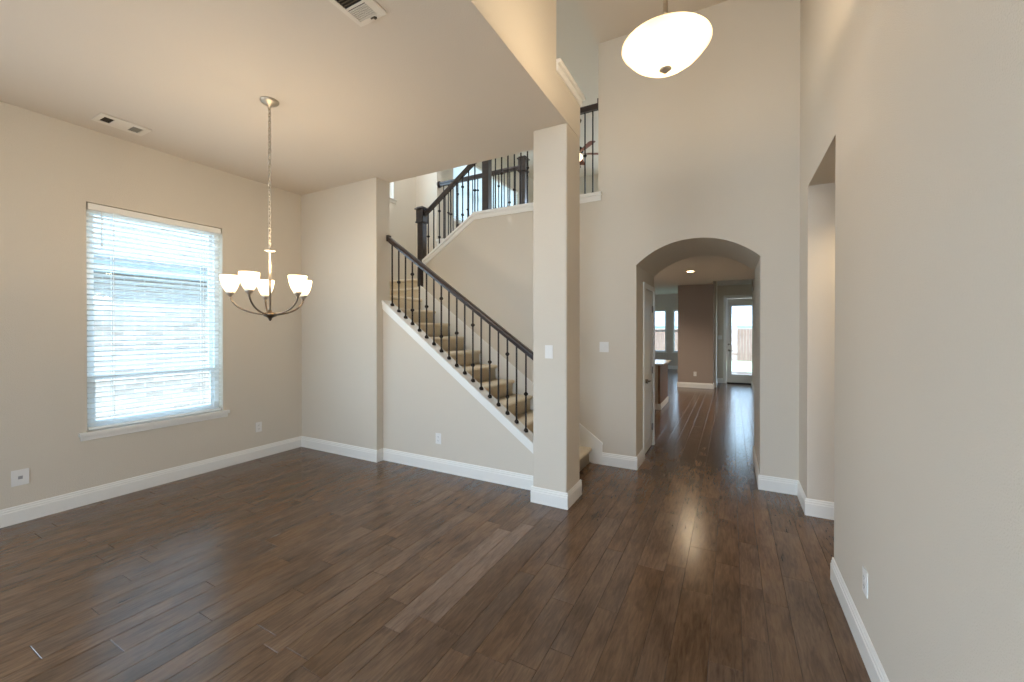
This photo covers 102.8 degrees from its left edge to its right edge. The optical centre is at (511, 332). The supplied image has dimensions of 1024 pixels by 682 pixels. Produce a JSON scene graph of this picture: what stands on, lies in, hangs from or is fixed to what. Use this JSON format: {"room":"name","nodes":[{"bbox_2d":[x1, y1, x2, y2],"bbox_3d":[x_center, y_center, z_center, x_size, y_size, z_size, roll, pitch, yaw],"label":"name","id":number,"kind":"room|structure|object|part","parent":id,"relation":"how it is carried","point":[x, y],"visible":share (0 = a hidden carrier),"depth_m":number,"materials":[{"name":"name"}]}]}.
{"room":"entrance hall","nodes":[
{"label":"entrance hall","id":0,"kind":"room"},
{"bbox_2d":[0,101,532,509],"bbox_3d":[-2.533,-1.404,5.948,0.150,5.800,13.900,0,0,28],"label":"wall","id":1,"kind":"structure","parent":0,"point":[50,167],"depth_m":3.68,"materials":[{"name":"beige paint"}]},
{"bbox_2d":[11,468,28,486],"bbox_3d":[-3.900,1.152,3.244,0.008,0.125,0.095,0,0,28],"label":"wall outlet","id":2,"kind":"object","parent":1,"relation":"attached to","point":[18,477],"visible":1,"depth_m":3.24,"materials":[{"name":"white plastic"}]},
{"bbox_2d":[0,436,301,527],"bbox_3d":[-4.251,1.443,2.584,0.015,0.138,6.324,0,0,28],"label":"baseboard","id":3,"kind":"structure","parent":1,"relation":"attached to","point":[10,516],"depth_m":3.84,"materials":[{"name":"white paint"}]},
{"bbox_2d":[79,212,229,441],"bbox_3d":[-3.516,-0.102,4.084,0.185,2.092,1.195,0,0,28],"label":"window","id":4,"kind":"structure","parent":1,"relation":"in","point":[161,423],"depth_m":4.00,"materials":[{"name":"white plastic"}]},
{"bbox_3d":[-3.580,-0.339,4.117,0.025,1.527,0.995,0,0,28],"label":"sash","id":5,"kind":"part","parent":4,"relation":"part of","materials":[{"name":"white plastic"}]},
{"bbox_3d":[-3.555,0.607,4.109,0.025,0.445,0.995,0,0,28],"label":"sash","id":6,"kind":"part","parent":4,"relation":"part of","materials":[{"name":"white plastic"}]},
{"bbox_2d":[86,203,220,429],"bbox_3d":[-3.494,-0.139,4.072,0.074,2.004,1.061,0,0,28],"label":"window blind","id":7,"kind":"object","parent":4,"relation":"attached to","point":[90,207],"visible":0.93,"depth_m":4.00,"materials":[{"name":"white paint"}]},
{"bbox_3d":[-3.671,-0.120,3.758,0.057,1.932,0.005,0,0,28],"label":"ladder cord","id":8,"kind":"part","parent":7,"relation":"part of","materials":[{"name":"white fabric"}]},
{"bbox_3d":[-3.501,0.852,4.081,0.052,0.022,1.061,0,0,28],"label":"rail","id":9,"kind":"part","parent":7,"relation":"part of","materials":[{"name":"white plastic"}]},
{"bbox_3d":[-3.330,-0.123,4.394,0.057,1.932,0.005,0,0,28],"label":"ladder cord","id":10,"kind":"part","parent":7,"relation":"part of","materials":[{"name":"white fabric"}]},
{"bbox_3d":[-3.485,0.887,4.073,0.115,0.031,1.195,0,0,28],"label":"sill","id":11,"kind":"part","parent":4,"relation":"part of","materials":[{"name":"white paint"}]},
{"bbox_2d":[256,422,261,431],"bbox_3d":[-3.022,1.131,4.880,0.008,0.116,0.072,0,0,28],"label":"wall outlet","id":12,"kind":"object","parent":1,"relation":"attached to","point":[258,424],"visible":1,"depth_m":4.88,"materials":[{"name":"white plastic"}]},
{"bbox_2d":[453,165,481,222],"bbox_3d":[-0.923,-2.986,8.862,0.062,1.412,1.246,0,0,28],"label":"window blind","id":13,"kind":"object","parent":1,"relation":"attached to","point":[456,171],"visible":0.24,"depth_m":8.74,"materials":[{"name":"white paint"}]},
{"bbox_2d":[492,176,517,208],"bbox_3d":[-0.203,-2.993,10.205,0.062,1.412,1.396,0,0,28],"label":"window blind","id":14,"kind":"object","parent":1,"relation":"attached to","point":[511,189],"visible":0.2,"depth_m":10.08,"materials":[{"name":"white paint"}]},
{"bbox_2d":[0,0,579,194],"bbox_3d":[-2.562,-1.921,1.782,3.735,0.290,6.534,0,0,28],"label":"ceiling","id":15,"kind":"structure","parent":0,"point":[424,87],"depth_m":2.89,"materials":[{"name":"beige paint"}]},
{"bbox_2d":[91,112,151,135],"bbox_3d":[-3.348,-1.781,3.513,0.223,0.008,0.332,0,0,28],"label":"ceiling vent","id":16,"kind":"object","parent":15,"relation":"in","point":[103,118],"visible":1,"depth_m":3.50,"materials":[{"name":"white metal"}]},
{"bbox_2d":[219,96,311,320],"bbox_3d":[-1.854,-0.936,3.168,0.624,1.694,0.616,0,0,28],"label":"chandelier","id":17,"kind":"object","parent":15,"relation":"hanging from","point":[300,286],"visible":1,"depth_m":3.10,"materials":[{"name":"white glass"}]},
{"bbox_3d":[-2.116,-0.364,3.071,0.132,0.122,0.132,0,0,28],"label":"lamp shade","id":18,"kind":"part","parent":17,"relation":"part of","materials":[{"name":"white glass"}]},
{"bbox_2d":[226,292,234,296],"bbox_3d":[-2.116,-0.286,3.071,0.060,0.034,0.060,0,0,28],"label":"socket","id":19,"kind":"object","parent":17,"relation":"attached to","point":[229,294],"depth_m":3.06,"materials":[{"name":"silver metal"}]},
{"bbox_3d":[-2.010,-0.207,3.110,0.239,0.154,0.013,0,0,-20],"label":"arm","id":20,"kind":"part","parent":17,"relation":"part of","materials":[{"name":"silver metal"}]},
{"bbox_3d":[-1.861,-0.363,2.898,0.132,0.122,0.132,0,0,28],"label":"lamp shade","id":21,"kind":"part","parent":17,"relation":"part of","materials":[{"name":"white glass"}]},
{"bbox_2d":[244,289,253,294],"bbox_3d":[-1.861,-0.285,2.898,0.060,0.034,0.060,0,0,28],"label":"socket","id":22,"kind":"object","parent":17,"relation":"attached to","point":[249,291],"depth_m":2.88,"materials":[{"name":"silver metal"}]},
{"bbox_3d":[-1.866,-0.206,3.013,0.128,0.154,0.210,0,0,28],"label":"arm","id":23,"kind":"part","parent":17,"relation":"part of","materials":[{"name":"silver metal"}]},
{"bbox_3d":[-2.030,-0.365,3.367,0.132,0.122,0.132,0,0,28],"label":"lamp shade","id":24,"kind":"part","parent":17,"relation":"part of","materials":[{"name":"white glass"}]},
{"bbox_3d":[-1.870,-0.426,3.159,0.072,0.510,0.072,0,0,28],"label":"stem","id":25,"kind":"part","parent":17,"relation":"part of","materials":[{"name":"silver metal"}]},
{"bbox_3d":[-1.870,-1.206,3.156,0.021,1.093,0.021,0,0,-40],"label":"chain","id":26,"kind":"part","parent":17,"relation":"part of","materials":[{"name":"silver metal"}]},
{"bbox_3d":[-1.727,-0.207,3.119,0.239,0.154,0.013,0,0,16],"label":"arm","id":27,"kind":"part","parent":17,"relation":"part of","materials":[{"name":"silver metal"}]},
{"bbox_3d":[-1.786,-0.207,3.284,0.013,0.154,0.239,0,0,34],"label":"arm","id":28,"kind":"part","parent":17,"relation":"part of","materials":[{"name":"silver metal"}]},
{"bbox_3d":[-1.618,-0.364,3.087,0.132,0.122,0.132,0,0,28],"label":"lamp shade","id":29,"kind":"part","parent":17,"relation":"part of","materials":[{"name":"white glass"}]},
{"bbox_2d":[293,292,301,296],"bbox_3d":[-1.618,-0.286,3.087,0.060,0.034,0.060,0,0,28],"label":"socket","id":30,"kind":"object","parent":17,"relation":"attached to","point":[297,294],"depth_m":3.07,"materials":[{"name":"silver metal"}]},
{"bbox_3d":[-1.722,-0.365,3.376,0.132,0.122,0.132,0,0,28],"label":"lamp shade","id":31,"kind":"part","parent":17,"relation":"part of","materials":[{"name":"white glass"}]},
{"bbox_2d":[328,0,386,26],"bbox_3d":[-0.860,-1.770,2.186,0.210,0.016,0.319,0,0,28],"label":"ceiling vent","id":32,"kind":"object","parent":15,"relation":"in","point":[362,12],"visible":1,"depth_m":2.25,"materials":[{"name":"white metal"}]},
{"bbox_2d":[301,177,389,449],"bbox_3d":[-2.115,-0.146,5.138,1.359,3.292,0.210,0,0,28],"label":"wall","id":33,"kind":"structure","parent":0,"point":[345,250],"depth_m":4.97,"materials":[{"name":"beige paint"}]},
{"bbox_2d":[416,171,440,278],"bbox_3d":[0.039,-1.407,6.441,3.917,5.800,0.120,0,0,28],"label":"wall","id":34,"kind":"structure","parent":0,"point":[427,191],"depth_m":7.17,"materials":[{"name":"beige paint"}]},
{"bbox_3d":[-0.547,-1.556,6.737,1.660,0.095,0.150,0,0,28],"label":"trim","id":35,"kind":"structure","parent":34,"relation":"attached to","visible":0},
{"bbox_2d":[437,155,529,237],"bbox_3d":[-0.516,-2.158,6.718,1.727,1.116,0.156,0,0,28],"label":"stair railing","id":36,"kind":"object","parent":35,"relation":"on","point":[524,158],"visible":0.47,"depth_m":6.55,"materials":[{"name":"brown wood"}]},
{"bbox_3d":[-0.569,-2.569,6.744,1.550,0.068,0.064,0,0,28],"label":"handrail","id":37,"kind":"part","parent":36,"relation":"part of","materials":[{"name":"brown wood"}]},
{"bbox_3d":[0.176,-2.139,6.347,0.124,1.074,0.124,0,0,28],"label":"newel post","id":38,"kind":"part","parent":36,"relation":"part of","materials":[{"name":"brown wood"}]},
{"bbox_2d":[0,369,870,681],"bbox_3d":[1.264,1.552,6.802,10.204,0.120,21.531,0,0,28],"label":"floor","id":39,"kind":"structure","parent":0,"point":[301,564],"depth_m":2.52,"materials":[{"name":"brown wood"}]},
{"bbox_2d":[390,279,591,471],"bbox_3d":[-0.617,0.057,5.593,3.562,2.880,1.999,0,0,28],"label":"staircase","id":40,"kind":"structure","parent":39,"relation":"on","point":[583,451],"depth_m":5.15,"materials":[{"name":"beige carpet"}]},
{"bbox_2d":[655,359,670,409],"bbox_3d":[2.135,1.039,8.840,2.310,0.885,1.210,0,0,28],"label":"kitchen island","id":41,"kind":"object","parent":39,"relation":"on","point":[661,366],"visible":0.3,"depth_m":7.99,"materials":[{"name":"beige paint"}]},
{"bbox_3d":[1.883,0.994,8.348,2.030,0.580,0.015,0,0,28],"label":"panel moulding","id":42,"kind":"part","parent":41,"relation":"part of","materials":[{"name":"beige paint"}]},
{"bbox_3d":[2.129,1.427,8.825,2.215,0.110,1.085,0,0,28],"label":"moulding","id":43,"kind":"part","parent":41,"relation":"part of","materials":[{"name":"white paint"}]},
{"bbox_3d":[3.075,1.059,8.319,0.040,0.850,1.060,0,0,28],"label":"panel","id":44,"kind":"part","parent":41,"relation":"part of","materials":[{"name":"brown wood"}]},
{"bbox_2d":[655,359,670,365],"bbox_3d":[2.135,0.614,8.838,2.310,0.035,1.210,0,0,28],"label":"island countertop","id":45,"kind":"structure","parent":41,"relation":"on","point":[657,362],"depth_m":8.12,"materials":[{"name":"stone"}]},
{"bbox_2d":[383,310,532,475],"bbox_3d":[-0.584,0.578,4.378,2.060,1.850,0.110,0,0,28],"label":"wall","id":46,"kind":"structure","parent":0,"point":[422,400],"depth_m":4.46,"materials":[{"name":"beige paint"}]},
{"bbox_2d":[301,436,532,489],"bbox_3d":[-1.230,1.433,4.600,3.404,0.138,0.115,0,0,28],"label":"baseboard","id":47,"kind":"structure","parent":46,"relation":"attached to","point":[523,481],"depth_m":4.50,"materials":[{"name":"white paint"}]},
{"bbox_2d":[436,433,440,443],"bbox_3d":[-0.798,1.151,4.428,0.072,0.116,0.008,0,0,28],"label":"wall outlet","id":48,"kind":"object","parent":46,"relation":"attached to","point":[438,435],"visible":1,"depth_m":4.42,"materials":[{"name":"white plastic"}]},
{"bbox_2d":[382,300,532,452],"bbox_3d":[-0.584,0.425,4.376,2.059,1.604,0.152,0,0,28],"label":"trim","id":49,"kind":"structure","parent":46,"relation":"attached to","point":[517,430],"depth_m":4.29,"materials":[{"name":"white paint"}]},
{"bbox_2d":[386,235,532,432],"bbox_3d":[-0.575,-0.049,4.370,2.031,2.191,0.064,0,0,28],"label":"stair railing","id":50,"kind":"object","parent":49,"relation":"on","point":[438,279],"visible":0.99,"depth_m":4.34,"materials":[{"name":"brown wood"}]},
{"bbox_3d":[-0.563,-0.385,4.362,2.003,1.479,0.064,0,0,28],"label":"handrail","id":51,"kind":"part","parent":50,"relation":"part of","materials":[{"name":"brown wood"}]},
{"bbox_2d":[470,0,579,137],"bbox_3d":[-1.055,-2.517,0.970,0.318,1.487,6.534,0,0,28],"label":"wall","id":52,"kind":"structure","parent":0,"point":[527,28],"depth_m":2.93,"materials":[{"name":"beige paint"}]},
{"bbox_2d":[556,58,584,106],"bbox_3d":[0.364,-2.136,3.612,0.383,0.095,0.629,0,0,28],"label":"trim","id":53,"kind":"structure","parent":52,"relation":"on","point":[561,68],"depth_m":3.47,"materials":[{"name":"white paint"}]},
{"bbox_2d":[504,0,597,178],"bbox_3d":[1.374,-4.360,7.214,5.825,0.100,8.150,0,0,28],"label":"wall","id":54,"kind":"structure","parent":0,"point":[576,42],"depth_m":6.43,"materials":[{"name":"beige paint"}]},
{"bbox_2d":[580,119,597,167],"bbox_3d":[1.333,-3.831,8.365,1.126,0.970,1.139,0,0,28],"label":"ceiling fan","id":55,"kind":"object","parent":54,"relation":"hanging from","point":[589,143],"visible":0.28,"depth_m":8.29,"materials":[{"name":"brown metal"}]},
{"bbox_3d":[1.461,-3.639,8.011,0.150,0.010,0.490,-11,4,-18],"label":"blade","id":56,"kind":"part","parent":55,"relation":"part of","materials":[{"name":"brown wood"}]},
{"bbox_2d":[533,123,579,492],"bbox_3d":[0.407,-0.140,3.708,0.318,3.292,0.347,0,0,28],"label":"wall column","id":57,"kind":"structure","parent":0,"point":[556,149],"depth_m":3.56,"materials":[{"name":"beige paint"}]},
{"bbox_2d":[545,345,552,358],"bbox_3d":[0.320,0.170,3.554,0.072,0.116,0.010,0,0,28],"label":"light switch","id":58,"kind":"object","parent":57,"relation":"attached to","point":[548,348],"visible":1,"depth_m":3.55,"materials":[{"name":"white plastic"}]},
{"bbox_2d":[531,479,581,509],"bbox_3d":[0.407,1.437,3.715,0.348,0.138,0.377,0,0,28],"label":"baseboard","id":59,"kind":"structure","parent":57,"relation":"attached to","point":[562,500],"depth_m":3.56,"materials":[{"name":"white paint"}]},
{"bbox_2d":[580,174,597,193],"bbox_3d":[3.281,-2.957,10.777,5.825,2.740,0.120,0,0,28],"label":"wall","id":60,"kind":"structure","parent":0,"point":[588,178],"depth_m":11.31,"materials":[{"name":"beige paint"}]},
{"bbox_2d":[423,0,799,479],"bbox_3d":[0.717,-0.889,4.873,4.453,4.780,0.120,0,0,28],"label":"wall","id":61,"kind":"structure","parent":0,"point":[709,149],"depth_m":4.25,"materials":[{"name":"beige paint"}]},
{"bbox_2d":[420,286,602,464],"bbox_3d":[-0.147,0.414,5.265,2.665,2.170,0.018,0,0,28],"label":"trim","id":62,"kind":"structure","parent":61,"relation":"attached to","point":[586,438],"depth_m":5.28,"materials":[{"name":"white paint"}]},
{"bbox_2d":[422,191,601,264],"bbox_3d":[-0.101,-1.267,5.305,2.601,0.658,0.170,0,0,28],"label":"trim","id":63,"kind":"structure","parent":61,"relation":"attached to","point":[594,196],"depth_m":5.32,"materials":[{"name":"white paint"}]},
{"bbox_2d":[414,98,597,286],"bbox_3d":[-0.184,-1.726,5.341,2.704,2.128,0.156,0,0,28],"label":"stair railing","id":64,"kind":"object","parent":63,"relation":"on","point":[422,213],"visible":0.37,"depth_m":5.51,"materials":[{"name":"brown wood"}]},
{"bbox_3d":[-1.307,-1.219,5.946,0.124,1.110,0.124,0,0,28],"label":"newel post","id":65,"kind":"part","parent":64,"relation":"part of","materials":[{"name":"brown wood"}]},
{"bbox_3d":[-0.820,-2.053,5.681,0.975,0.751,0.064,0,0,28],"label":"handrail","id":66,"kind":"part","parent":64,"relation":"part of","materials":[{"name":"brown wood"}]},
{"bbox_3d":[-0.333,-2.177,5.419,0.124,1.150,0.124,0,0,28],"label":"newel post","id":67,"kind":"part","parent":64,"relation":"part of","materials":[{"name":"brown wood"}]},
{"bbox_3d":[0.363,-2.601,5.043,1.461,0.068,0.064,0,0,28],"label":"handrail","id":68,"kind":"part","parent":64,"relation":"part of","materials":[{"name":"brown wood"}]},
{"bbox_2d":[599,342,608,351],"bbox_3d":[1.042,0.167,4.630,0.105,0.116,0.010,0,0,28],"label":"light switch","id":69,"kind":"object","parent":61,"relation":"attached to","point":[604,346],"visible":1,"depth_m":4.63,"materials":[{"name":"white plastic"}]},
{"bbox_2d":[578,0,727,43],"bbox_3d":[0.144,-3.321,0.926,2.042,0.120,7.597,0,0,28],"label":"ceiling","id":70,"kind":"structure","parent":0,"point":[608,20],"depth_m":4.18,"materials":[{"name":"beige paint"}]},
{"bbox_2d":[622,0,711,77],"bbox_3d":[0.895,-2.387,2.380,0.492,1.760,0.492,0,0,28],"label":"pendant light","id":71,"kind":"object","parent":70,"relation":"hanging from","point":[666,44],"visible":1,"depth_m":2.27,"materials":[{"name":"white glass"}]},
{"bbox_3d":[0.895,-2.444,2.380,0.060,1.587,0.060,0,0,28],"label":"rod","id":72,"kind":"part","parent":71,"relation":"part of","materials":[{"name":"silver metal"}]},
{"bbox_2d":[654,286,677,294],"bbox_3d":[4.077,-1.542,13.835,8.500,0.100,6.250,0,0,28],"label":"ceiling","id":73,"kind":"structure","parent":0,"point":[659,290],"depth_m":14.64,"materials":[{"name":"beige paint"}]},
{"bbox_2d":[655,294,677,365],"bbox_3d":[4.809,-0.032,16.962,6.840,2.950,0.140,0,0,28],"label":"wall","id":74,"kind":"structure","parent":0,"point":[668,302],"depth_m":16.14,"materials":[{"name":"beige paint"}]},
{"bbox_2d":[655,310,666,352],"bbox_3d":[5.784,-0.039,16.410,0.860,1.690,0.150,0,0,28],"label":"window","id":75,"kind":"structure","parent":74,"relation":"in","point":[658,351],"depth_m":16.27,"materials":[{"name":"white plastic"}]},
{"bbox_2d":[668,365,677,368],"bbox_3d":[4.728,1.374,16.924,6.740,0.138,0.015,0,0,28],"label":"baseboard","id":76,"kind":"structure","parent":74,"relation":"attached to","point":[669,366],"depth_m":16.07,"materials":[{"name":"white paint"}]},
{"bbox_2d":[672,310,677,352],"bbox_3d":[6.692,-0.037,15.923,0.860,1.690,0.150,0,0,28],"label":"window","id":77,"kind":"structure","parent":74,"relation":"in","point":[674,330],"depth_m":16.09,"materials":[{"name":"white plastic"}]},
{"bbox_2d":[678,284,713,383],"bbox_3d":[4.930,-0.003,10.967,0.860,2.950,0.350,0,0,28],"label":"wall","id":78,"kind":"structure","parent":0,"point":[695,302],"depth_m":10.80,"materials":[{"name":"beige paint"}]},
{"bbox_2d":[638,240,759,466],"bbox_3d":[2.307,0.137,4.674,1.758,2.730,1.023,0,0,28],"label":"wall","id":79,"kind":"structure","parent":0,"point":[664,258],"depth_m":4.68,"materials":[{"name":"beige paint"}]},
{"bbox_2d":[643,282,654,458],"bbox_3d":[1.720,0.452,5.134,0.100,2.095,0.760,0,0,28],"label":"door","id":80,"kind":"structure","parent":79,"relation":"in","point":[648,309],"depth_m":5.18,"materials":[{"name":"white paint"}]},
{"bbox_3d":[1.711,0.484,5.141,0.007,1.774,0.439,0,0,28],"label":"panel moulding","id":81,"kind":"part","parent":80,"relation":"part of","materials":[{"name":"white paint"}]},
{"bbox_2d":[602,446,798,494],"bbox_3d":[2.105,1.433,4.711,1.843,0.138,1.158,0,0,28],"label":"baseboard","id":82,"kind":"structure","parent":79,"relation":"attached to","point":[767,483],"depth_m":4.18,"materials":[{"name":"white paint"}]},
{"bbox_2d":[655,298,751,356],"bbox_3d":[13.970,-1.115,29.212,21.800,5.200,7.700,0,0,28],"label":"sky","id":83,"kind":"structure","parent":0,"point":[741,315],"depth_m":25.73,"materials":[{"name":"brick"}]},
{"bbox_2d":[654,256,754,286],"bbox_3d":[1.194,-1.300,9.306,7.700,0.140,6.100,0,0,28],"label":"ceiling","id":84,"kind":"structure","parent":0,"point":[708,269],"depth_m":8.38,"materials":[{"name":"beige paint"}]},
{"bbox_2d":[714,281,751,386],"bbox_3d":[6.379,-0.004,11.109,1.660,2.950,1.270,0,0,28],"label":"wall","id":85,"kind":"structure","parent":0,"point":[720,292],"depth_m":11.79,"materials":[{"name":"beige paint"}]},
{"bbox_2d":[717,279,751,285],"bbox_3d":[6.327,-1.417,11.641,0.860,0.130,0.090,0,0,28],"label":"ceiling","id":86,"kind":"structure","parent":85,"relation":"attached to","point":[748,281],"depth_m":11.63,"materials":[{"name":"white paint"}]},
{"bbox_2d":[723,295,751,384],"bbox_3d":[6.573,0.204,11.619,1.000,2.529,0.170,0,0,28],"label":"door","id":87,"kind":"structure","parent":85,"relation":"in","point":[746,300],"depth_m":11.76,"materials":[{"name":"white paint"}]},
{"bbox_2d":[752,279,754,384],"bbox_3d":[5.322,-0.014,8.017,0.800,3.000,7.720,0,0,28],"label":"wall","id":88,"kind":"structure","parent":0,"point":[753,280],"depth_m":10.52,"materials":[{"name":"beige paint"}]},
{"bbox_2d":[677,378,753,391],"bbox_3d":[4.149,1.414,8.573,1.785,0.138,7.580,0,0,28],"label":"baseboard","id":89,"kind":"structure","parent":88,"relation":"attached to","point":[719,380],"depth_m":10.84,"materials":[{"name":"white paint"}]},
{"bbox_2d":[828,183,834,501],"bbox_3d":[3.220,0.159,1.992,2.407,2.711,1.932,0,0,28],"label":"wall","id":90,"kind":"structure","parent":0,"point":[831,368],"depth_m":3.30,"materials":[{"name":"beige paint"}]},
{"bbox_2d":[799,0,1023,681],"bbox_3d":[0.974,-0.868,0.493,0.140,4.780,7.597,0,0,28],"label":"wall","id":91,"kind":"structure","parent":0,"point":[914,108],"depth_m":1.36,"materials":[{"name":"beige paint"}]},
{"bbox_2d":[797,481,888,681],"bbox_3d":[1.952,1.456,-0.097,2.462,0.138,7.462,0,0,28],"label":"baseboard","id":92,"kind":"structure","parent":91,"relation":"attached to","point":[811,507],"depth_m":2.13,"materials":[{"name":"white paint"}]},
{"bbox_2d":[862,566,867,598],"bbox_3d":[1.637,1.158,1.897,0.008,0.116,0.072,0,0,28],"label":"wall outlet","id":93,"kind":"object","parent":91,"relation":"attached to","point":[864,572],"visible":1,"depth_m":1.89,"materials":[{"name":"white plastic"}]},
{"label":"outside","id":94,"kind":"structure","parent":0,"visible":0},
{"bbox_2d":[732,357,751,371],"bbox_3d":[18.282,1.562,34.089,80.000,0.200,42.650,0,0,28],"label":"lawn","id":95,"kind":"structure","parent":94,"point":[737,366],"depth_m":18.36,"materials":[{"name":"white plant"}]},
{"bbox_2d":[655,328,751,360],"bbox_3d":[9.669,0.648,23.272,13.043,1.730,0.150,0,0,28],"label":"fence","id":96,"kind":"object","parent":95,"relation":"on","point":[738,335],"visible":0.16,"depth_m":21.90,"materials":[{"name":"brown wood"}]}
]}

